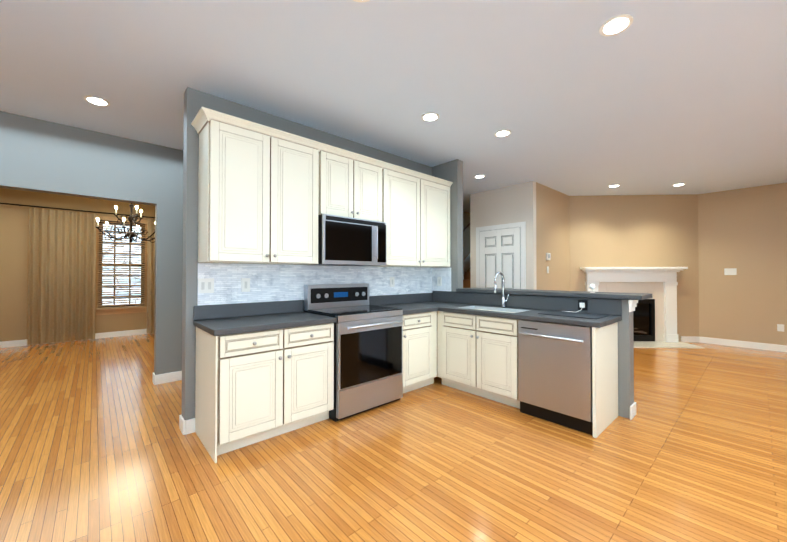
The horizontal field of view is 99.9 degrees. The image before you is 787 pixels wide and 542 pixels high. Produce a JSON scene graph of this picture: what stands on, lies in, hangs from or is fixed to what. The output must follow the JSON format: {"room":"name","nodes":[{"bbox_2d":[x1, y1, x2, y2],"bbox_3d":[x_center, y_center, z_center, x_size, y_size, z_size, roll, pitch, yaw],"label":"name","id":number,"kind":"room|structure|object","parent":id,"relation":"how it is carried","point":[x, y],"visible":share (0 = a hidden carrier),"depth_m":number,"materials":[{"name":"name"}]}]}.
{"room":"kitchen","nodes":[
{"label":"kitchen","id":0,"kind":"room"},
{"bbox_2d":[0,188,154,341],"bbox_3d":[-6.361,-0.052,6.091,5.700,2.750,0.140,1,-1,-42],"label":"wall","id":1,"kind":"structure","parent":0,"point":[14,234],"depth_m":5.83,"materials":[{"name":"beige paint"}]},
{"bbox_2d":[0,203,154,217],"bbox_3d":[-6.040,-1.136,6.194,4.500,0.023,0.148,1,-1,-42],"label":"curtain rod","id":2,"kind":"object","parent":1,"relation":"attached to","point":[69,209],"visible":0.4,"depth_m":6.10,"materials":[{"name":"brown metal"}]},
{"bbox_2d":[27,208,95,344],"bbox_3d":[-6.065,0.098,6.074,0.880,2.410,0.124,1,-1,-42],"label":"curtain","id":3,"kind":"object","parent":2,"relation":"hanging from","point":[61,276],"visible":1,"depth_m":6.06,"materials":[{"name":"brown fabric"}]},
{"bbox_2d":[147,219,154,333],"bbox_3d":[-4.830,0.110,7.191,0.850,2.410,0.123,1,-1,-42],"label":"curtain","id":4,"kind":"object","parent":2,"relation":"hanging from","point":[150,278],"visible":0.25,"depth_m":6.95,"materials":[{"name":"brown fabric"}]},
{"bbox_2d":[95,215,147,314],"bbox_3d":[-5.533,-0.108,6.749,0.920,1.955,0.155,1,-1,-42],"label":"dining room window","id":5,"kind":"structure","parent":1,"relation":"in","point":[121,275],"depth_m":6.71,"materials":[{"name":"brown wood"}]},
{"bbox_2d":[0,111,182,374],"bbox_3d":[-2.438,-0.074,4.137,5.300,2.750,0.140,1,-1,-42],"label":"wall","id":6,"kind":"structure","parent":0,"point":[40,156],"depth_m":3.58,"materials":[{"name":"paint"}]},
{"bbox_2d":[0,329,786,434],"bbox_3d":[0.025,1.240,3.559,11.800,0.110,12.160,1,-1,-42],"label":"baseboard","id":7,"kind":"structure","parent":6,"relation":"attached to","point":[186,427],"depth_m":5.59,"materials":[{"name":"white wood"}]},
{"bbox_2d":[182,87,450,419],"bbox_3d":[-0.442,-0.080,3.562,3.050,2.750,0.470,1,-1,-42],"label":"wall","id":8,"kind":"structure","parent":0,"point":[203,284],"depth_m":2.93,"materials":[{"name":"paint"}]},
{"bbox_2d":[195,115,278,263],"bbox_3d":[-1.273,-0.600,2.718,0.520,1.068,0.328,1,-1,-42],"label":"upper cabinet","id":9,"kind":"object","parent":8,"relation":"attached to","point":[238,171],"depth_m":2.57,"materials":[{"name":"white wood"}]},
{"bbox_2d":[279,135,326,264],"bbox_3d":[-0.954,-0.597,3.006,0.590,1.068,0.328,1,-1,-42],"label":"upper cabinet","id":10,"kind":"object","parent":8,"relation":"attached to","point":[302,166],"depth_m":2.91,"materials":[{"name":"white wood"}]},
{"bbox_2d":[193,293,430,318],"bbox_3d":[-0.523,0.348,3.590,2.876,0.115,0.020,1,-1,-42],"label":"backsplash","id":11,"kind":"structure","parent":8,"relation":"attached to","point":[225,311],"depth_m":3.01,"materials":[{"name":"grey stone"}]},
{"bbox_2d":[327,147,362,218],"bbox_3d":[-0.623,-0.823,3.308,0.444,0.610,0.328,1,-1,-42],"label":"upper cabinet","id":12,"kind":"object","parent":8,"relation":"attached to","point":[344,172],"depth_m":3.22,"materials":[{"name":"white wood"}]},
{"bbox_2d":[312,214,386,265],"bbox_3d":[-0.466,-0.287,3.363,0.751,0.452,0.445,1,-1,-42],"label":"over-the-range microwave","id":13,"kind":"object","parent":12,"relation":"attached to","point":[345,241],"visible":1,"depth_m":3.19,"materials":[{"name":"silver metal"}]},
{"bbox_2d":[363,159,386,222],"bbox_3d":[-0.387,-0.821,3.521,0.444,0.610,0.328,1,-1,-42],"label":"upper cabinet","id":14,"kind":"object","parent":8,"relation":"attached to","point":[374,174],"depth_m":3.48,"materials":[{"name":"white wood"}]},
{"bbox_2d":[378,167,426,266],"bbox_3d":[-0.008,-0.588,3.861,0.717,1.068,0.328,1,-1,-42],"label":"upper cabinet","id":15,"kind":"object","parent":8,"relation":"attached to","point":[406,192],"depth_m":3.78,"materials":[{"name":"white wood"}]},
{"bbox_2d":[427,179,450,266],"bbox_3d":[0.405,-0.584,4.235,0.649,1.068,0.328,1,-1,-42],"label":"upper cabinet","id":16,"kind":"object","parent":8,"relation":"attached to","point":[438,194],"depth_m":4.16,"materials":[{"name":"white wood"}]},
{"bbox_2d":[0,333,786,541],"bbox_3d":[-0.169,1.324,3.922,12.200,0.050,13.200,1,-1,-42],"label":"floor","id":17,"kind":"structure","parent":0,"point":[96,445],"depth_m":2.17,"materials":[{"name":"brown wood"}]},
{"bbox_2d":[195,327,294,462],"bbox_3d":[-1.186,0.859,2.598,0.532,0.850,0.598,1,-1,-42],"label":"base cabinet","id":18,"kind":"object","parent":17,"relation":"on","point":[265,370],"depth_m":2.38,"materials":[{"name":"white wood"}]},
{"bbox_2d":[193,311,336,334],"bbox_3d":[-1.039,0.416,2.720,0.944,0.040,0.618,1,-1,-42],"label":"countertop","id":19,"kind":"structure","parent":18,"relation":"on","point":[241,324],"depth_m":2.58,"materials":[{"name":"grey stone"}]},
{"bbox_2d":[295,323,333,429],"bbox_3d":[-0.890,0.862,2.866,0.518,0.850,0.598,1,-1,-42],"label":"base cabinet","id":20,"kind":"object","parent":17,"relation":"on","point":[314,346],"depth_m":2.69,"materials":[{"name":"white wood"}]},
{"bbox_2d":[304,283,402,421],"bbox_3d":[-0.372,0.714,3.252,0.756,1.155,0.692,1,-1,-42],"label":"range","id":21,"kind":"object","parent":17,"relation":"on","point":[368,356],"visible":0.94,"depth_m":3.06,"materials":[{"name":"silver metal"}]},
{"bbox_2d":[402,311,434,392],"bbox_3d":[0.052,0.872,3.718,0.492,0.850,0.598,1,-1,-42],"label":"base cabinet","id":22,"kind":"object","parent":17,"relation":"on","point":[418,330],"depth_m":3.52,"materials":[{"name":"white wood"}]},
{"bbox_2d":[383,303,458,314],"bbox_3d":[0.310,0.429,3.940,1.170,0.040,0.618,1,-1,-42],"label":"countertop","id":23,"kind":"structure","parent":22,"relation":"on","point":[408,308],"depth_m":3.79,"materials":[{"name":"grey stone"}]},
{"bbox_2d":[439,311,466,391],"bbox_3d":[0.897,0.872,3.711,0.599,0.850,0.591,1,-1,-42],"label":"base cabinet","id":24,"kind":"object","parent":17,"relation":"on","point":[452,327],"depth_m":3.56,"materials":[{"name":"white wood"}]},
{"bbox_2d":[463,271,470,287],"bbox_3d":[1.696,0.480,7.192,2.340,1.710,0.936,1,-1,-42],"label":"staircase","id":25,"kind":"structure","parent":17,"relation":"on","point":[466,282],"depth_m":7.51,"materials":[{"name":"brown wood"}]},
{"bbox_2d":[467,315,530,408],"bbox_3d":[1.182,0.868,3.396,0.599,0.850,0.510,1,-1,-42],"label":"base cabinet","id":26,"kind":"object","parent":17,"relation":"on","point":[492,344],"depth_m":3.20,"materials":[{"name":"white wood"}]},
{"bbox_2d":[439,303,621,326],"bbox_3d":[1.260,0.422,3.306,0.611,0.040,1.596,1,-1,-42],"label":"countertop","id":27,"kind":"structure","parent":26,"relation":"on","point":[464,308],"depth_m":2.99,"materials":[{"name":"grey stone"}]},
{"bbox_2d":[475,307,522,310],"bbox_3d":[1.057,0.507,3.544,0.380,0.199,0.700,1,-1,-42],"label":"sink","id":28,"kind":"object","parent":27,"relation":"in","point":[476,308],"depth_m":3.68,"materials":[{"name":"silver metal"}]},
{"bbox_2d":[494,272,508,306],"bbox_3d":[1.187,0.206,3.637,0.213,0.398,0.094,1,-1,-42],"label":"faucet","id":29,"kind":"object","parent":27,"relation":"on","point":[503,288],"visible":0.98,"depth_m":3.68,"materials":[{"name":"silver metal"}]},
{"bbox_2d":[564,300,587,311],"bbox_3d":[1.727,0.337,3.162,0.064,0.122,0.213,1,-1,-42],"label":"electrical outlet","id":30,"kind":"object","parent":27,"relation":"on","point":[582,304],"visible":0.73,"depth_m":3.12,"materials":[{"name":"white plastic"}]},
{"bbox_2d":[518,320,592,434],"bbox_3d":[1.524,0.866,2.953,0.636,0.844,0.593,1,-1,-42],"label":"dishwasher","id":31,"kind":"object","parent":17,"relation":"on","point":[554,372],"visible":0.85,"depth_m":2.75,"materials":[{"name":"silver metal"}]},
{"bbox_2d":[580,267,704,347],"bbox_3d":[4.405,0.624,5.929,1.800,1.395,0.516,0,-1,3],"label":"fireplace","id":32,"kind":"object","parent":17,"relation":"on","point":[655,321],"visible":0.6,"depth_m":6.13,"materials":[{"name":"white"}]},
{"bbox_2d":[0,0,786,212],"bbox_3d":[-0.169,-1.476,3.953,12.200,0.050,13.200,1,-1,-42],"label":"ceiling","id":33,"kind":"structure","parent":0,"point":[659,97],"depth_m":2.50,"materials":[{"name":"paint"}]},
{"bbox_2d":[84,96,109,105],"bbox_3d":[-2.539,-1.459,2.832,0.160,0.008,0.176,1,-1,-42],"label":"recessed light","id":34,"kind":"object","parent":33,"relation":"in","point":[98,101],"depth_m":2.84,"materials":[{"name":"white"}]},
{"bbox_2d":[96,203,154,242],"bbox_3d":[-4.353,-0.953,5.489,0.893,0.959,0.885,1,-1,-42],"label":"chandelier","id":35,"kind":"object","parent":33,"relation":"hanging from","point":[131,235],"visible":0.9,"depth_m":5.46,"materials":[{"name":"brown metal"}]},
{"bbox_2d":[421,112,438,120],"bbox_3d":[0.346,-1.456,3.115,0.167,0.008,0.168,1,-1,-42],"label":"recessed light","id":36,"kind":"object","parent":33,"relation":"in","point":[430,116],"depth_m":3.11,"materials":[{"name":"white"}]},
{"bbox_2d":[494,130,510,136],"bbox_3d":[1.150,-1.452,3.479,0.168,0.008,0.169,1,-1,-42],"label":"recessed light","id":37,"kind":"object","parent":33,"relation":"in","point":[502,133],"depth_m":3.48,"materials":[{"name":"white"}]},
{"bbox_2d":[599,14,632,35],"bbox_3d":[1.328,-1.468,1.974,0.170,0.008,0.166,1,-1,-42],"label":"recessed light","id":38,"kind":"object","parent":33,"relation":"in","point":[618,24],"depth_m":1.97,"materials":[{"name":"white"}]},
{"bbox_2d":[463,212,469,279],"bbox_3d":[1.306,-0.036,7.603,4.896,2.750,0.140,1,-1,-42],"label":"wall","id":39,"kind":"structure","parent":0,"point":[466,236],"depth_m":7.92,"materials":[{"name":"paint"}]},
{"bbox_2d":[463,254,469,274],"bbox_3d":[1.276,0.297,7.457,2.493,1.920,0.015,1,-1,-42],"label":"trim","id":40,"kind":"structure","parent":39,"relation":"attached to","point":[466,264],"depth_m":7.87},
{"bbox_2d":[470,181,536,289],"bbox_3d":[1.865,-0.056,5.729,0.100,2.750,1.190,1,-1,-42],"label":"wall","id":41,"kind":"structure","parent":0,"point":[516,203],"depth_m":5.58,"materials":[{"name":"white paint"}]},
{"bbox_2d":[476,222,525,288],"bbox_3d":[1.805,0.261,5.664,0.064,2.115,0.930,1,-1,-42],"label":"door","id":42,"kind":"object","parent":41,"relation":"attached to","point":[501,248],"visible":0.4,"depth_m":5.64,"materials":[{"name":"white wood"}]},
{"bbox_2d":[432,159,633,418],"bbox_3d":[1.349,-0.078,3.780,0.140,2.750,2.270,1,-1,-42],"label":"wall","id":43,"kind":"structure","parent":0,"point":[451,171],"depth_m":4.27,"materials":[{"name":"grey paint"}]},
{"bbox_2d":[431,291,621,314],"bbox_3d":[1.277,0.334,3.726,0.024,0.146,2.194,1,-1,-42],"label":"backsplash","id":44,"kind":"structure","parent":43,"relation":"attached to","point":[537,303],"depth_m":3.47,"materials":[{"name":"grey stone"}]},
{"bbox_2d":[456,288,651,299],"bbox_3d":[1.596,0.236,3.637,0.420,0.040,1.932,1,-1,-42],"label":"ledge","id":45,"kind":"object","parent":43,"relation":"on","point":[618,295],"visible":1,"depth_m":3.26,"materials":[{"name":"grey stone"}]},
{"bbox_2d":[589,284,595,292],"bbox_3d":[1.910,0.167,3.172,0.054,0.086,0.053,1,-1,-42],"label":"gadget","id":46,"kind":"object","parent":45,"relation":"on","point":[592,286],"visible":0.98,"depth_m":3.15,"materials":[{"name":"white plastic"}]},
{"bbox_2d":[628,300,637,311],"bbox_3d":[2.121,0.305,2.921,0.196,0.106,0.032,1,-1,-42],"label":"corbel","id":47,"kind":"structure","parent":43,"relation":"attached to","point":[632,304],"depth_m":2.88,"materials":[{"name":"white wood"}]},
{"bbox_2d":[536,182,569,290],"bbox_3d":[2.802,-0.055,5.841,1.440,2.750,0.100,1,-1,-42],"label":"wall","id":48,"kind":"structure","parent":0,"point":[552,221],"depth_m":5.74,"materials":[{"name":"beige paint"}]},
{"bbox_2d":[546,253,550,259],"bbox_3d":[2.620,-0.243,5.590,0.130,0.120,0.024,1,-1,-42],"label":"switch plate","id":49,"kind":"object","parent":48,"relation":"attached to","point":[548,256],"depth_m":5.56,"materials":[{"name":"white plastic"}]},
{"bbox_2d":[569,194,698,341],"bbox_3d":[4.501,-0.051,6.254,2.434,2.750,0.120,0,-1,3],"label":"wall","id":50,"kind":"structure","parent":0,"point":[633,230],"depth_m":6.19,"materials":[{"name":"beige paint"}]},
{"bbox_2d":[681,336,699,342],"bbox_3d":[4.497,1.269,6.173,2.334,0.110,0.014,0,-1,3],"label":"baseboard","id":51,"kind":"structure","parent":50,"relation":"attached to","point":[694,339],"depth_m":6.12,"materials":[{"name":"white wood"}]},
{"bbox_2d":[698,183,786,344],"bbox_3d":[7.129,-0.069,4.603,0.120,2.750,4.400,1,-1,-42],"label":"wall","id":52,"kind":"structure","parent":0,"point":[743,231],"depth_m":5.70,"materials":[{"name":"beige paint"}]},
{"bbox_2d":[724,268,736,274],"bbox_3d":[5.935,0.012,5.821,0.009,0.115,0.150,1,-1,-42],"label":"switch plate","id":53,"kind":"object","parent":52,"relation":"attached to","point":[733,271],"depth_m":5.82,"materials":[{"name":"white plastic"}]},
{"bbox_2d":[777,324,783,331],"bbox_3d":[6.317,0.928,5.391,0.008,0.115,0.075,1,-1,-42],"label":"outlet","id":54,"kind":"object","parent":52,"relation":"attached to","point":[780,327],"depth_m":5.39,"materials":[{"name":"white plastic"}]}
]}

